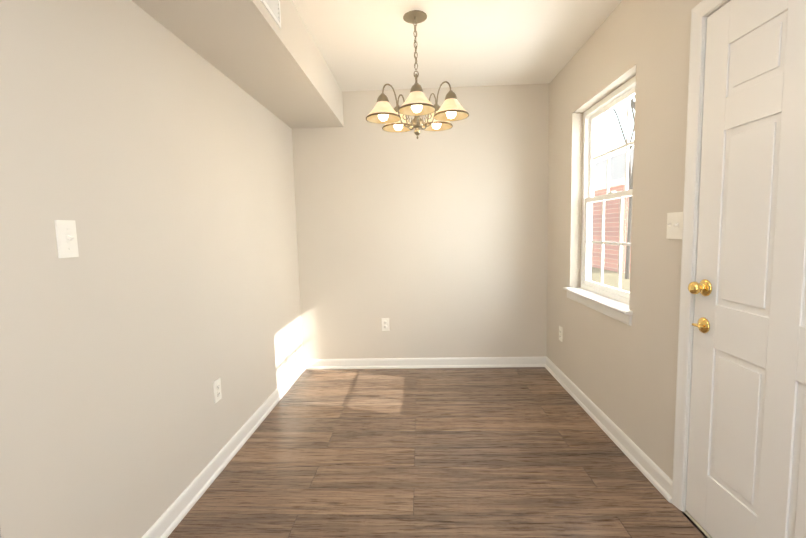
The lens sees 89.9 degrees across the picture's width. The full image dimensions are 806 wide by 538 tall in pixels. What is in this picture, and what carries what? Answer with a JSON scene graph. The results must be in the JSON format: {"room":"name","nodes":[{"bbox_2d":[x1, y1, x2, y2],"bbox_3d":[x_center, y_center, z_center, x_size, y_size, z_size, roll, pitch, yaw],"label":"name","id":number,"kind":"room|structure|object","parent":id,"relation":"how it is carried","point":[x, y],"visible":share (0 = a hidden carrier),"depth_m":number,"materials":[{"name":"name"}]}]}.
{"room":"dining room","nodes":[
{"label":"dining room","id":0,"kind":"room"},
{"bbox_2d":[0,0,302,537],"bbox_3d":[-1.069,-0.173,2.287,0.140,2.440,2.640,-1,5,2],"label":"wall","id":1,"kind":"structure","parent":0,"point":[152,157],"depth_m":1.50,"materials":[{"name":"beige paint"}]},
{"bbox_2d":[54,220,78,257],"bbox_3d":[-1.030,-0.093,1.249,0.022,0.115,0.070,-1,5,2],"label":"switch plate","id":2,"kind":"object","parent":1,"relation":"attached to","point":[66,239],"visible":1,"depth_m":1.24,"materials":[{"name":"white plastic"}]},
{"bbox_2d":[213,377,221,402],"bbox_3d":[-0.984,0.644,2.145,0.008,0.115,0.070,-1,5,2],"label":"electrical outlet","id":3,"kind":"object","parent":1,"relation":"attached to","point":[217,390],"visible":1,"depth_m":2.13,"materials":[{"name":"white plastic"}]},
{"bbox_2d":[142,360,304,537],"bbox_3d":[-0.957,0.996,2.394,0.026,0.088,2.640,-1,5,2],"label":"baseboard","id":4,"kind":"structure","parent":1,"relation":"attached to","point":[167,522],"depth_m":2.08,"materials":[{"name":"white wood"}]},
{"bbox_2d":[292,83,548,358],"bbox_3d":[0.159,-0.328,3.620,2.486,2.440,0.140,-1,5,2],"label":"wall","id":5,"kind":"structure","parent":0,"point":[431,244],"depth_m":3.55,"materials":[{"name":"beige paint"}]},
{"bbox_2d":[381,318,389,330],"bbox_3d":[-0.158,0.500,3.637,0.070,0.115,0.008,-1,5,2],"label":"electrical outlet","id":6,"kind":"object","parent":5,"relation":"attached to","point":[385,324],"visible":1,"depth_m":3.63,"materials":[{"name":"white plastic"}]},
{"bbox_2d":[303,356,546,369],"bbox_3d":[0.184,0.850,3.648,2.206,0.088,0.026,-1,5,2],"label":"baseboard","id":7,"kind":"structure","parent":5,"relation":"attached to","point":[455,362],"depth_m":3.65,"materials":[{"name":"white wood"}]},
{"bbox_2d":[168,367,704,537],"bbox_3d":[0.067,1.225,0.695,2.486,0.100,6.260,-1,5,2],"label":"floor","id":8,"kind":"structure","parent":0,"point":[518,452],"depth_m":2.10,"materials":[{"name":"brown wood"}]},
{"bbox_2d":[292,0,621,91],"bbox_3d":[0.004,-1.303,0.458,2.486,0.100,6.260,-1,5,2],"label":"ceiling","id":9,"kind":"structure","parent":0,"point":[365,45],"depth_m":2.56,"materials":[{"name":"paint"}]},
{"bbox_2d":[131,0,343,128],"bbox_3d":[-0.865,-1.090,0.513,0.456,0.293,5.980,-1,5,2],"label":"soffit beam","id":10,"kind":"structure","parent":9,"relation":"attached to","point":[251,48],"depth_m":2.10,"materials":[{"name":"beige paint"}]},
{"bbox_2d":[260,0,280,28],"bbox_3d":[-0.585,-1.210,1.677,0.010,0.205,0.420,-1,5,2],"label":"air vent register","id":11,"kind":"object","parent":10,"relation":"attached to","point":[272,7],"visible":0.96,"depth_m":1.81,"materials":[{"name":"white metal"}]},
{"bbox_2d":[366,10,468,138],"bbox_3d":[0.073,-1.076,2.237,0.567,0.688,0.549,-1,5,2],"label":"chandelier","id":12,"kind":"object","parent":9,"relation":"hanging from","point":[416,104],"visible":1,"depth_m":2.21,"materials":[{"name":"beige glass"}]},
{"bbox_2d":[547,0,702,480],"bbox_3d":[1.205,-0.057,0.457,0.140,2.440,6.120,-1,5,2],"label":"wall","id":13,"kind":"structure","parent":0,"point":[622,376],"depth_m":2.05,"materials":[{"name":"beige paint"}]},
{"bbox_2d":[559,326,562,341],"bbox_3d":[1.260,0.517,3.229,0.008,0.115,0.070,-1,5,2],"label":"electrical outlet","id":14,"kind":"object","parent":13,"relation":"attached to","point":[560,333],"visible":1,"depth_m":3.22,"materials":[{"name":"white plastic"}]},
{"bbox_2d":[563,287,632,325],"bbox_3d":[1.250,0.220,2.593,0.118,0.082,0.930,-1,5,2],"label":"window sill","id":15,"kind":"structure","parent":13,"relation":"attached to","point":[620,311],"depth_m":2.48,"materials":[{"name":"white wood"}]},
{"bbox_2d":[570,64,635,306],"bbox_3d":[1.253,-0.451,2.529,0.078,1.265,0.860,-1,5,2],"label":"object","id":16,"kind":"object","parent":13,"relation":"attached to","point":[576,191],"visible":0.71,"depth_m":2.94,"materials":[{"name":"paint"}]},
{"bbox_2d":[581,75,635,303],"bbox_3d":[1.323,-0.453,2.526,0.062,1.265,0.860,-1,5,2],"label":"window","id":17,"kind":"structure","parent":13,"relation":"in","point":[624,92],"depth_m":2.66,"materials":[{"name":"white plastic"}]},
{"bbox_2d":[545,357,671,502],"bbox_3d":[1.237,0.912,2.705,0.026,0.088,1.828,-1,5,2],"label":"baseboard","id":18,"kind":"structure","parent":13,"relation":"attached to","point":[657,477],"depth_m":2.28,"materials":[{"name":"white wood"}]},
{"bbox_2d":[666,212,682,238],"bbox_3d":[1.176,-0.188,1.756,0.022,0.115,0.116,-1,5,2],"label":"switch plate","id":19,"kind":"object","parent":13,"relation":"attached to","point":[674,225],"visible":0.98,"depth_m":1.75,"materials":[{"name":"white plastic"}]},
{"bbox_2d":[682,510,711,537],"bbox_3d":[1.228,1.079,1.333,0.090,0.014,0.818,-1,5,2],"label":"door threshold sill","id":20,"kind":"structure","parent":13,"relation":"attached to","point":[689,517],"depth_m":1.66,"materials":[{"name":"silver metal"}]},
{"bbox_2d":[672,0,730,511],"bbox_3d":[1.232,0.047,1.235,0.159,2.087,0.940,-1,5,2],"label":"door frame","id":21,"kind":"structure","parent":13,"relation":"attached to","point":[701,10],"depth_m":1.65,"materials":[{"name":"white wood"}]},
{"bbox_2d":[686,0,805,537],"bbox_3d":[1.165,0.074,1.240,0.106,2.010,0.810,-1,5,2],"label":"door","id":22,"kind":"structure","parent":13,"relation":"in","point":[746,474],"depth_m":1.37,"materials":[{"name":"white paint"}]},
{"label":"outside","id":23,"kind":"structure","parent":0,"visible":0},
{"bbox_2d":[591,267,629,291],"bbox_3d":[31.430,-0.346,18.793,58.684,0.100,80.000,-1,5,2],"label":"ground","id":24,"kind":"structure","parent":23,"point":[609,281],"depth_m":16.41,"materials":[{"name":"brown"}]},
{"bbox_2d":[591,148,633,272],"bbox_3d":[14.244,-4.291,28.411,8.500,6.800,21.900,-1,5,2],"label":"brick building","id":25,"kind":"structure","parent":24,"relation":"on","point":[614,223],"depth_m":19.57,"materials":[{"name":"red brick"}]},
{"bbox_2d":[613,95,634,278],"bbox_3d":[8.243,-4.238,13.224,8.540,9.835,9.993,-1,5,2],"label":"tree","id":26,"kind":"object","parent":24,"relation":"on","point":[629,220],"depth_m":16.12,"materials":[{"name":"brown plant"}]}
]}

